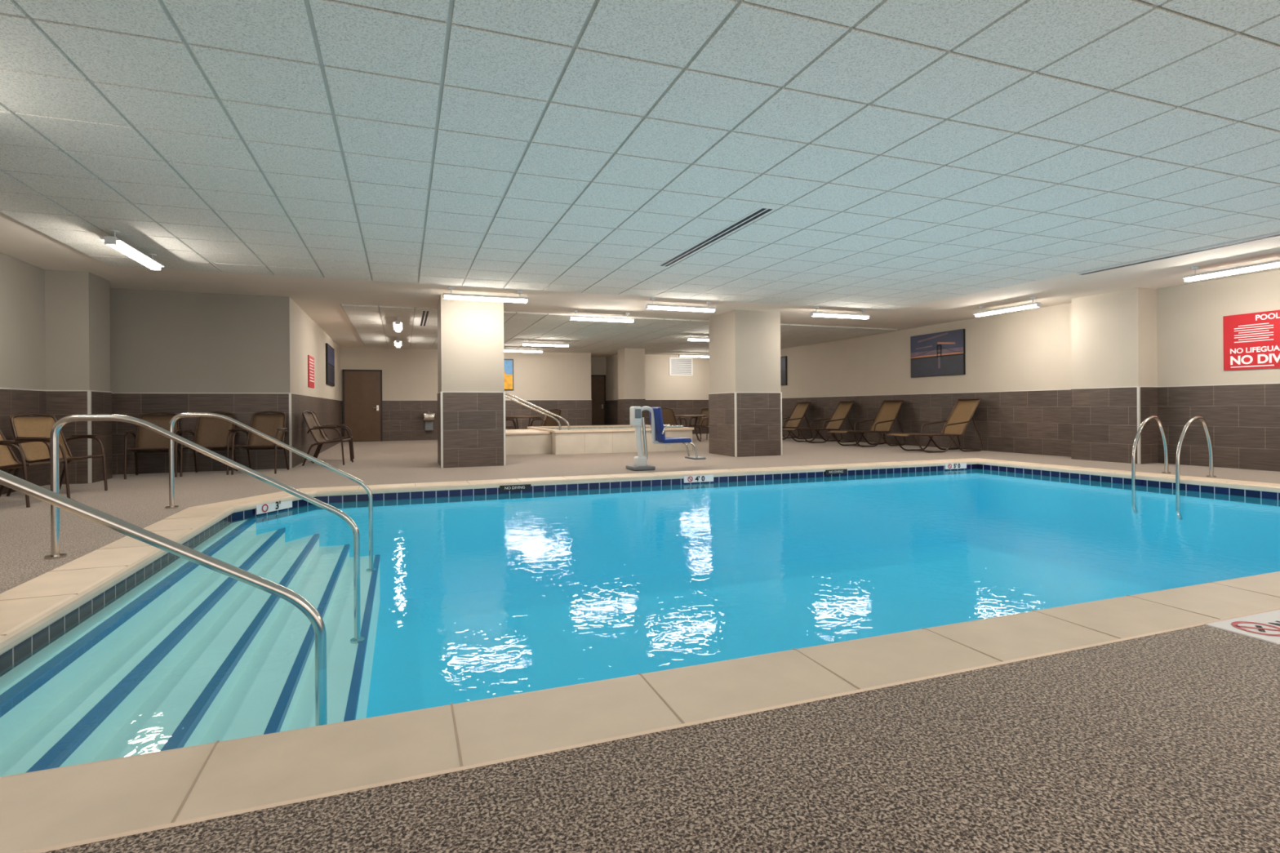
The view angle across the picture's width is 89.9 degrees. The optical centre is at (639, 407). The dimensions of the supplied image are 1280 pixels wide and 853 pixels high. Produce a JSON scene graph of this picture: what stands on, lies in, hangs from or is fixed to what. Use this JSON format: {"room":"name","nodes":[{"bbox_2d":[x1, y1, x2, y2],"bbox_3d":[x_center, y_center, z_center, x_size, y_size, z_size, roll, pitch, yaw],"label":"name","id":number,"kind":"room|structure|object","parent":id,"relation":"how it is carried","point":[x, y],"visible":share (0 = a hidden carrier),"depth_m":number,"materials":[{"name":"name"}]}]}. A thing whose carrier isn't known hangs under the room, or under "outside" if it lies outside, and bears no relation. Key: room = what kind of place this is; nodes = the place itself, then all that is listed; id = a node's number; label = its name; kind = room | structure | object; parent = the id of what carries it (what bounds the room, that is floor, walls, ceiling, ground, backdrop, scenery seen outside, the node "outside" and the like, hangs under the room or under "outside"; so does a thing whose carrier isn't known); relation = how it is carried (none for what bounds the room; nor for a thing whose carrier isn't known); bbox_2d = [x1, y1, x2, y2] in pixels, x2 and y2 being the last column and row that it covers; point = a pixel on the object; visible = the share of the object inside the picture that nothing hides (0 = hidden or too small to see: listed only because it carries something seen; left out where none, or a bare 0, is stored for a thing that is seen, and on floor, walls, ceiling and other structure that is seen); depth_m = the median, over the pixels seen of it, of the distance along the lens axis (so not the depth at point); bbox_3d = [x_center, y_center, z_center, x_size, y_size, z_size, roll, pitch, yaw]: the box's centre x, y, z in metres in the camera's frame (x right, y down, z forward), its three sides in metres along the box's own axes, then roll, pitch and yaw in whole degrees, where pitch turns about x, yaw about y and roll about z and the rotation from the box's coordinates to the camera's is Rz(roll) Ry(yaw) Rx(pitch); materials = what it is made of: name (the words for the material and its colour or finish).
{"room":"indoor swimming pool","nodes":[
{"label":"indoor swimming pool","id":0,"kind":"room"},
{"bbox_2d":[0,252,47,494],"bbox_3d":[-5.970,-0.407,3.017,0.432,2.800,14.432,0,0,-20],"label":"wall","id":1,"kind":"structure","parent":0,"point":[23,390],"depth_m":7.82,"materials":[{"name":"grey paint"}]},
{"bbox_2d":[99,230,164,270],"bbox_3d":[-5.495,-1.718,6.981,0.170,0.183,1.270,0,0,-20],"label":"ceiling light","id":2,"kind":"object","parent":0,"point":[116,243],"depth_m":6.80,"materials":[{"name":"white plastic"}]},
{"bbox_2d":[109,288,341,475],"bbox_3d":[-8.703,-0.388,14.268,3.012,2.800,9.232,0,0,-20],"label":"wall","id":3,"kind":"structure","parent":0,"point":[171,352],"depth_m":10.11,"materials":[{"name":"paint"}]},
{"bbox_2d":[307,355,314,388],"bbox_3d":[-6.569,-0.713,12.819,0.023,0.620,0.800,0,0,-20],"label":"warning sign","id":4,"kind":"object","parent":3,"relation":"attached to","point":[310,359],"visible":1,"depth_m":12.69,"materials":[{"name":"red plastic"}]},
{"bbox_2d":[325,342,334,386],"bbox_3d":[-7.793,-1.054,16.152,0.045,0.980,1.700,0,0,-20],"label":"wall picture","id":5,"kind":"object","parent":3,"relation":"attached to","point":[330,351],"visible":1,"depth_m":15.88},
{"bbox_2d":[339,346,591,441],"bbox_3d":[-5.297,-0.412,20.379,7.722,2.800,0.332,0,0,-20],"label":"wall","id":6,"kind":"structure","parent":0,"point":[546,380],"depth_m":19.83,"materials":[{"name":"paint"}]},
{"bbox_2d":[342,369,382,442],"bbox_3d":[-8.233,-0.061,19.055,1.080,2.140,0.110,0,0,-20],"label":"door","id":7,"kind":"structure","parent":6,"relation":"in","point":[362,411],"depth_m":19.06,"materials":[{"name":"wood"}]},
{"bbox_2d":[422,410,435,431],"bbox_3d":[-6.444,0.399,19.590,0.360,0.615,0.380,0,0,-20],"label":"fountain","id":8,"kind":"object","parent":6,"relation":"attached to","point":[428,417],"visible":1,"depth_m":19.48,"materials":[{"name":"metal"}]},
{"bbox_2d":[503,359,513,390],"bbox_3d":[-4.496,-1.058,20.492,0.900,1.000,0.046,0,0,-20],"label":"wall picture","id":9,"kind":"object","parent":6,"relation":"attached to","point":[508,363],"visible":0.34,"depth_m":20.58},
{"bbox_2d":[591,356,606,425],"bbox_3d":[-1.742,-0.438,23.293,1.632,2.800,0.332,0,0,-20],"label":"wall","id":10,"kind":"structure","parent":0,"point":[598,364],"depth_m":23.24,"materials":[{"name":"paint"}]},
{"bbox_2d":[591,374,605,425],"bbox_3d":[-1.648,-0.108,23.088,0.870,2.140,0.110,0,0,-20],"label":"door","id":11,"kind":"structure","parent":10,"relation":"in","point":[597,381],"depth_m":23.15,"materials":[{"name":"wood"}]},
{"bbox_2d":[339,303,898,355],"bbox_3d":[-0.876,-1.832,17.034,12.240,0.025,7.970,0,0,-20],"label":"ceiling","id":12,"kind":"structure","parent":0,"point":[373,324],"depth_m":15.46,"materials":[{"name":"white tile"}]},
{"bbox_2d":[0,433,1279,852],"bbox_3d":[-0.121,0.951,10.722,16.800,0.001,25.200,0,0,-20],"label":"floor","id":13,"kind":"structure","parent":0,"point":[1168,742],"depth_m":1.69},
{"bbox_2d":[0,428,70,507],"bbox_3d":[-6.486,0.527,6.617,0.712,0.948,0.635,0,0,-10],"label":"armchair","id":14,"kind":"object","parent":13,"relation":"on","point":[9,461],"visible":0.8,"depth_m":6.78,"materials":[{"name":"beige fabric"}]},
{"bbox_2d":[6,413,107,496],"bbox_3d":[-6.799,0.530,7.475,0.712,0.948,0.635,0,0,10],"label":"armchair","id":15,"kind":"object","parent":13,"relation":"on","point":[22,427],"visible":0.7,"depth_m":7.50,"materials":[{"name":"beige fabric"}]},
{"bbox_2d":[44,269,112,484],"bbox_3d":[-7.632,-0.395,8.720,0.512,2.800,0.682,0,0,-20],"label":"pilaster","id":16,"kind":"object","parent":13,"relation":"on","point":[77,318],"visible":0.84,"depth_m":8.46,"materials":[{"name":"grey paint"}]},
{"bbox_2d":[124,411,182,479],"bbox_3d":[-7.108,0.532,9.409,0.635,0.948,0.712,0,0,-28],"label":"armchair","id":17,"kind":"object","parent":13,"relation":"on","point":[146,440],"visible":0.88,"depth_m":9.54,"materials":[{"name":"brown fabric"}]},
{"bbox_2d":[179,411,237,476],"bbox_3d":[-6.482,0.527,9.694,0.635,0.948,0.712,0,0,-20],"label":"armchair","id":18,"kind":"object","parent":13,"relation":"on","point":[211,433],"visible":0.81,"depth_m":9.87,"materials":[{"name":"brown fabric"}]},
{"bbox_2d":[231,410,288,475],"bbox_3d":[-5.822,0.523,9.884,0.635,0.948,0.712,0,0,-12],"label":"armchair","id":19,"kind":"object","parent":13,"relation":"on","point":[273,425],"visible":0.92,"depth_m":10.09,"materials":[{"name":"brown fabric"}]},
{"bbox_2d":[302,410,353,466],"bbox_3d":[-5.482,0.520,11.253,0.712,0.948,0.635,0,0,-10],"label":"armchair","id":20,"kind":"object","parent":13,"relation":"on","point":[315,430],"visible":0.99,"depth_m":11.17,"materials":[{"name":"beige fabric"}]},
{"bbox_2d":[310,410,354,462],"bbox_3d":[-5.776,0.522,12.043,0.712,0.948,0.635,0,0,-20],"label":"armchair","id":21,"kind":"object","parent":13,"relation":"on","point":[326,437],"visible":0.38,"depth_m":12.16,"materials":[{"name":"brown fabric"}]},
{"bbox_2d":[436,294,506,467],"bbox_3d":[-2.925,-0.429,11.042,1.032,2.800,1.132,0,0,-20],"label":"column","id":22,"kind":"structure","parent":13,"relation":"on","point":[471,394],"depth_m":10.52,"materials":[{"name":"paint"}]},
{"bbox_2d":[505,418,515,429],"bbox_3d":[-3.817,0.508,17.446,0.635,0.948,0.712,0,0,35],"label":"armchair","id":23,"kind":"object","parent":13,"relation":"on","point":[511,420],"visible":0.19,"depth_m":17.42,"materials":[{"name":"brown metal"}]},
{"bbox_2d":[505,417,516,429],"bbox_3d":[-4.043,0.510,18.688,0.712,0.948,0.635,0,0,35],"label":"armchair","id":24,"kind":"object","parent":13,"relation":"on","point":[505,418],"visible":0.19,"depth_m":18.74,"materials":[{"name":"brown metal"}]},
{"bbox_2d":[505,416,541,429],"bbox_3d":[-3.309,0.612,18.180,1.020,0.737,1.020,0,0,-20],"label":"round patio table","id":25,"kind":"object","parent":13,"relation":"on","point":[512,417],"visible":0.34,"depth_m":17.88,"materials":[{"name":"brown metal"}]},
{"bbox_2d":[529,408,560,426],"bbox_3d":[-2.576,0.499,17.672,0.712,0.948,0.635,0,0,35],"label":"armchair","id":26,"kind":"object","parent":13,"relation":"on","point":[548,421],"visible":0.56,"depth_m":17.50,"materials":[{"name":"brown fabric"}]},
{"bbox_2d":[505,424,693,454],"bbox_3d":[-1.483,0.711,14.803,4.580,0.500,3.060,0,0,-20],"label":"hot tub","id":27,"kind":"object","parent":13,"relation":"on","point":[585,439],"visible":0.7,"depth_m":13.46,"materials":[{"name":"tile"}]},
{"bbox_2d":[505,395,560,430],"bbox_3d":[-2.582,0.135,14.612,1.594,0.908,0.100,0,0,-20],"label":"handrail","id":28,"kind":"object","parent":27,"relation":"attached to","point":[506,397],"depth_m":14.66,"materials":[{"name":"silver metal"}]},
{"bbox_2d":[505,393,569,430],"bbox_3d":[-2.287,0.133,13.814,1.594,0.908,0.100,0,0,-20],"label":"handrail","id":29,"kind":"object","parent":27,"relation":"attached to","point":[507,394],"depth_m":13.84,"materials":[{"name":"silver metal"}]},
{"bbox_2d":[617,348,645,425],"bbox_3d":[-0.270,-0.448,20.106,0.682,2.800,0.732,0,0,-20],"label":"column","id":30,"kind":"structure","parent":13,"relation":"on","point":[631,362],"depth_m":19.80,"materials":[{"name":"paint"}]},
{"bbox_2d":[0,464,1279,777],"bbox_3d":[1.784,1.637,6.219,10.800,1.300,6.165,0,0,-20],"label":"swimming pool","id":31,"kind":"object","parent":13,"relation":"in","point":[471,594],"visible":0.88,"depth_m":7.49,"materials":[{"name":"liquid"}]},
{"bbox_2d":[0,470,327,726],"bbox_3d":[-2.190,0.895,2.386,1.905,1.722,0.110,0,0,-20],"label":"pool handrail","id":32,"kind":"object","parent":31,"relation":"attached to","point":[10,481],"visible":0.77,"depth_m":2.54,"materials":[{"name":"metal"}]},
{"bbox_2d":[44,413,364,644],"bbox_3d":[-2.971,0.900,4.496,1.905,1.722,0.110,0,0,-20],"label":"pool handrail","id":33,"kind":"object","parent":31,"relation":"attached to","point":[55,553],"visible":0.99,"depth_m":4.41,"materials":[{"name":"metal"}]},
{"bbox_2d":[164,413,376,571],"bbox_3d":[-3.752,0.906,6.607,1.905,1.722,0.110,0,0,-20],"label":"pool handrail","id":34,"kind":"object","parent":31,"relation":"attached to","point":[171,464],"visible":1,"depth_m":6.56,"materials":[{"name":"metal"}]},
{"bbox_2d":[256,498,292,515],"bbox_3d":[-3.875,1.045,6.812,0.264,0.100,0.424,0,0,-20],"label":"depth marker","id":35,"kind":"object","parent":31,"relation":"attached to","point":[260,508],"depth_m":6.79,"materials":[{"name":"white tile"}]},
{"bbox_2d":[499,484,531,491],"bbox_3d":[-1.601,1.026,8.239,0.400,0.070,0.030,0,0,-20],"label":"marker","id":36,"kind":"object","parent":31,"relation":"attached to","point":[528,486],"visible":1,"depth_m":8.23,"materials":[{"name":"black tile"}]},
{"bbox_2d":[0,457,1279,852],"bbox_3d":[1.780,0.960,6.219,11.590,0.066,6.955,0,0,-20],"label":"pool coping","id":37,"kind":"object","parent":31,"relation":"on","point":[44,811],"visible":0.97,"depth_m":2.08},
{"bbox_2d":[683,475,713,483],"bbox_3d":[0.838,1.012,9.141,0.460,0.095,0.030,0,0,-20],"label":"depth marker","id":38,"kind":"object","parent":31,"relation":"attached to","point":[700,478],"depth_m":9.13,"materials":[{"name":"white tile"}]},
{"bbox_2d":[824,469,847,474],"bbox_3d":[3.042,0.993,9.956,0.400,0.070,0.030,0,0,-20],"label":"marker","id":39,"kind":"object","parent":31,"relation":"attached to","point":[832,471],"visible":1,"depth_m":9.94,"materials":[{"name":"black tile"}]},
{"bbox_2d":[944,462,966,469],"bbox_3d":[5.311,0.980,10.796,0.460,0.095,0.030,0,0,-20],"label":"depth marker","id":40,"kind":"object","parent":31,"relation":"attached to","point":[956,465],"depth_m":10.78,"materials":[{"name":"white tile"}]},
{"bbox_2d":[1131,415,1216,519],"bbox_3d":[6.995,0.760,8.428,0.742,1.304,0.620,0,0,-20],"label":"rails","id":41,"kind":"object","parent":31,"relation":"attached to","point":[1205,425],"depth_m":8.28,"materials":[{"name":"silver metal"}]},
{"bbox_2d":[626,405,706,471],"bbox_3d":[0.407,0.459,9.991,1.190,0.976,0.530,0,0,-20],"label":"lift","id":42,"kind":"object","parent":13,"relation":"on","point":[658,428],"visible":1,"depth_m":9.82,"materials":[{"name":"grey plastic"}]},
{"bbox_2d":[661,408,687,426],"bbox_3d":[0.865,0.475,17.472,0.635,0.948,0.712,0,0,35],"label":"armchair","id":43,"kind":"object","parent":13,"relation":"on","point":[668,416],"visible":0.44,"depth_m":17.23,"materials":[{"name":"brown fabric"}]},
{"bbox_2d":[675,414,706,441],"bbox_3d":[1.373,0.579,18.206,1.020,0.737,1.020,0,0,-20],"label":"round patio table","id":44,"kind":"object","parent":13,"relation":"on","point":[696,416],"visible":0.64,"depth_m":17.97,"materials":[{"name":"brown metal"}]},
{"bbox_2d":[688,407,708,439],"bbox_3d":[1.880,0.468,18.939,0.635,0.948,0.712,0,0,35],"label":"armchair","id":45,"kind":"object","parent":13,"relation":"on","point":[704,411],"visible":0.46,"depth_m":19.16,"materials":[{"name":"brown fabric"}]},
{"bbox_2d":[699,417,708,441],"bbox_3d":[2.106,0.466,17.698,0.712,0.948,0.635,0,0,35],"label":"armchair","id":46,"kind":"object","parent":13,"relation":"on","point":[704,417],"visible":0.17,"depth_m":17.62,"materials":[{"name":"brown metal"}]},
{"bbox_2d":[708,309,782,457],"bbox_3d":[2.090,-0.465,12.876,1.032,2.800,1.132,0,0,-20],"label":"column","id":47,"kind":"structure","parent":13,"relation":"on","point":[745,395],"depth_m":12.40,"materials":[{"name":"paint"}]},
{"bbox_2d":[782,401,812,439],"bbox_3d":[4.080,0.373,18.778,1.867,1.096,0.700,0,0,-22],"label":"lounge chair","id":48,"kind":"object","parent":13,"relation":"on","point":[799,411],"visible":0.62,"depth_m":18.99,"materials":[{"name":"beige fabric"}]},
{"bbox_2d":[782,400,856,443],"bbox_3d":[4.737,0.368,17.003,1.867,1.096,0.700,0,0,-17],"label":"lounge chair","id":49,"kind":"object","parent":13,"relation":"on","point":[841,412],"visible":0.95,"depth_m":17.10,"materials":[{"name":"beige fabric"}]},
{"bbox_2d":[826,400,906,447],"bbox_3d":[5.383,0.363,15.257,1.867,1.096,0.700,0,0,-25],"label":"lounge chair","id":50,"kind":"object","parent":13,"relation":"on","point":[887,413],"visible":0.99,"depth_m":15.44,"materials":[{"name":"brown fabric"}]},
{"bbox_2d":[886,398,983,453],"bbox_3d":[6.107,0.358,13.300,1.867,1.096,0.700,0,0,-16],"label":"lounge chair","id":51,"kind":"object","parent":13,"relation":"on","point":[962,411],"visible":1,"depth_m":13.40,"materials":[{"name":"brown fabric"}]},
{"bbox_2d":[1070,287,1158,464],"bbox_3d":[7.940,-0.507,10.765,0.502,2.800,1.112,0,0,-20],"label":"pilaster","id":52,"kind":"object","parent":13,"relation":"on","point":[1114,388],"visible":1,"depth_m":10.51,"materials":[{"name":"paint"}]},
{"bbox_2d":[1205,609,1279,644],"bbox_3d":[2.826,0.926,2.770,0.771,0.008,0.240,0,0,-20],"label":"plaque","id":53,"kind":"object","parent":13,"relation":"on","point":[1265,626],"visible":1,"depth_m":2.72,"materials":[{"name":"white tile"}]},
{"bbox_2d":[0,212,1279,356],"bbox_3d":[-0.188,-1.899,10.704,16.700,0.100,25.200,0,0,-20],"label":"ceiling","id":54,"kind":"structure","parent":0,"point":[321,299],"depth_m":10.12,"materials":[{"name":"paint"}]},
{"bbox_2d":[392,316,402,332],"bbox_3d":[-4.979,-1.722,13.196,0.170,0.183,1.270,0,0,-20],"label":"ceiling light","id":55,"kind":"object","parent":54,"relation":"attached to","point":[397,326],"depth_m":12.98,"materials":[{"name":"white plastic"}]},
{"bbox_2d":[394,337,401,347],"bbox_3d":[-6.282,-1.713,16.660,0.170,0.183,1.270,0,0,-20],"label":"ceiling light","id":56,"kind":"object","parent":54,"relation":"attached to","point":[397,343],"depth_m":16.35,"materials":[{"name":"white plastic"}]},
{"bbox_2d":[418,310,430,326],"bbox_3d":[-4.355,-1.801,12.948,0.160,0.029,2.300,0,0,-20],"label":"ceiling vent","id":57,"kind":"object","parent":54,"relation":"in","point":[424,315],"visible":0.95,"depth_m":12.78,"materials":[{"name":"white plastic"}]},
{"bbox_2d":[443,286,528,303],"bbox_3d":[-2.372,-1.741,9.896,1.270,0.183,0.170,0,0,-20],"label":"ceiling light","id":58,"kind":"object","parent":54,"relation":"attached to","point":[446,295],"depth_m":9.85,"materials":[{"name":"white plastic"}]},
{"bbox_2d":[503,346,542,352],"bbox_3d":[-3.509,-1.732,18.965,1.270,0.183,0.170,0,0,-20],"label":"ceiling light","id":59,"kind":"object","parent":54,"relation":"attached to","point":[504,350],"depth_m":18.96,"materials":[{"name":"white plastic"}]},
{"bbox_2d":[521,339,568,346],"bbox_3d":[-2.534,-1.739,17.193,1.270,0.183,0.170,0,0,-20],"label":"ceiling light","id":60,"kind":"object","parent":54,"relation":"attached to","point":[526,344],"depth_m":17.14,"materials":[{"name":"white plastic"}]},
{"bbox_2d":[568,310,634,322],"bbox_3d":[-0.730,-1.752,12.316,1.270,0.183,0.170,0,0,-20],"label":"ceiling light","id":61,"kind":"object","parent":54,"relation":"attached to","point":[571,317],"depth_m":12.27,"materials":[{"name":"white plastic"}]},
{"bbox_2d":[644,297,715,312],"bbox_3d":[0.704,-1.763,11.034,1.270,0.183,0.170,0,0,-20],"label":"ceiling light","id":62,"kind":"object","parent":54,"relation":"attached to","point":[648,306],"depth_m":10.98,"materials":[{"name":"white plastic"}]},
{"bbox_2d":[657,206,776,266],"bbox_3d":[0.739,-1.838,7.075,0.160,0.029,2.550,0,0,-20],"label":"ceiling vent","id":63,"kind":"object","parent":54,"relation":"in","point":[761,211],"visible":0.95,"depth_m":6.76,"materials":[{"name":"white plastic"}]},
{"bbox_2d":[809,306,870,319],"bbox_3d":[3.758,-1.784,12.057,1.270,0.183,0.170,0,0,-20],"label":"ceiling light","id":64,"kind":"object","parent":54,"relation":"attached to","point":[816,313],"depth_m":12.00,"materials":[{"name":"white plastic"}]},
{"bbox_2d":[973,297,1041,316],"bbox_3d":[6.558,-1.804,11.493,0.170,0.183,1.270,0,0,-20],"label":"ceiling light","id":65,"kind":"object","parent":54,"relation":"attached to","point":[1033,304],"depth_m":11.40,"materials":[{"name":"white plastic"}]},
{"bbox_2d":[1076,231,1279,275],"bbox_3d":[6.826,-1.881,7.221,0.120,0.029,3.800,0,0,-20],"label":"ceiling vent","id":66,"kind":"object","parent":54,"relation":"in","point":[1277,233],"visible":1,"depth_m":7.76,"materials":[{"name":"white plastic"}]},
{"bbox_2d":[1182,259,1279,282],"bbox_3d":[7.678,-1.812,8.176,0.170,0.183,1.270,0,0,-20],"label":"ceiling light","id":67,"kind":"object","parent":54,"relation":"attached to","point":[1274,264],"depth_m":8.26,"materials":[{"name":"white plastic"}]},
{"bbox_2d":[0,0,1279,310],"bbox_3d":[1.174,-1.847,4.459,12.240,0.025,12.240,0,0,-20],"label":"ceiling","id":68,"kind":"structure","parent":0,"point":[905,153],"depth_m":4.36,"materials":[{"name":"white tile"}]},
{"bbox_2d":[606,354,709,434],"bbox_3d":[0.686,-0.455,23.285,6.182,2.800,1.632,0,0,-20],"label":"wall","id":69,"kind":"structure","parent":0,"point":[683,394],"depth_m":22.69,"materials":[{"name":"beige paint"}]},
{"bbox_2d":[669,357,693,375],"bbox_3d":[1.455,-1.460,22.700,0.900,0.640,0.035,0,0,-20],"label":"air vent","id":70,"kind":"object","parent":69,"relation":"in","point":[677,366],"visible":1,"depth_m":22.69,"materials":[{"name":"white plastic"}]},
{"bbox_2d":[678,351,709,357],"bbox_3d":[1.885,-1.771,21.387,1.270,0.183,0.170,0,0,-20],"label":"ceiling light","id":71,"kind":"object","parent":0,"point":[679,355],"depth_m":21.32,"materials":[{"name":"white plastic"}]},
{"bbox_2d":[685,333,709,341],"bbox_3d":[1.769,-1.770,16.226,1.270,0.183,0.170,0,0,-20],"label":"ceiling light","id":72,"kind":"object","parent":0,"point":[693,339],"depth_m":16.07,"materials":[{"name":"white plastic"}]},
{"bbox_2d":[780,269,1279,471],"bbox_3d":[7.615,-0.504,12.841,0.432,2.800,23.432,0,0,-20],"label":"wall","id":73,"kind":"structure","parent":0,"point":[1019,363],"depth_m":12.26,"materials":[{"name":"paint"}]},
{"bbox_2d":[780,355,786,385],"bbox_3d":[4.452,-1.172,20.735,0.044,0.920,1.000,0,0,-20],"label":"wall picture","id":74,"kind":"object","parent":73,"relation":"attached to","point":[783,359],"visible":0.38,"depth_m":20.36},
{"bbox_2d":[910,328,965,377],"bbox_3d":[6.731,-1.208,14.568,0.048,0.980,1.550,0,0,-20],"label":"wall picture","id":75,"kind":"object","parent":73,"relation":"attached to","point":[940,353],"visible":1,"depth_m":14.48},
{"bbox_2d":[1222,310,1279,370],"bbox_3d":[8.861,-0.953,8.851,0.022,0.800,1.350,0,0,-20],"label":"sign","id":76,"kind":"object","parent":73,"relation":"attached to","point":[1251,340],"visible":1,"depth_m":9.15,"materials":[{"name":"red plastic"}]}
]}

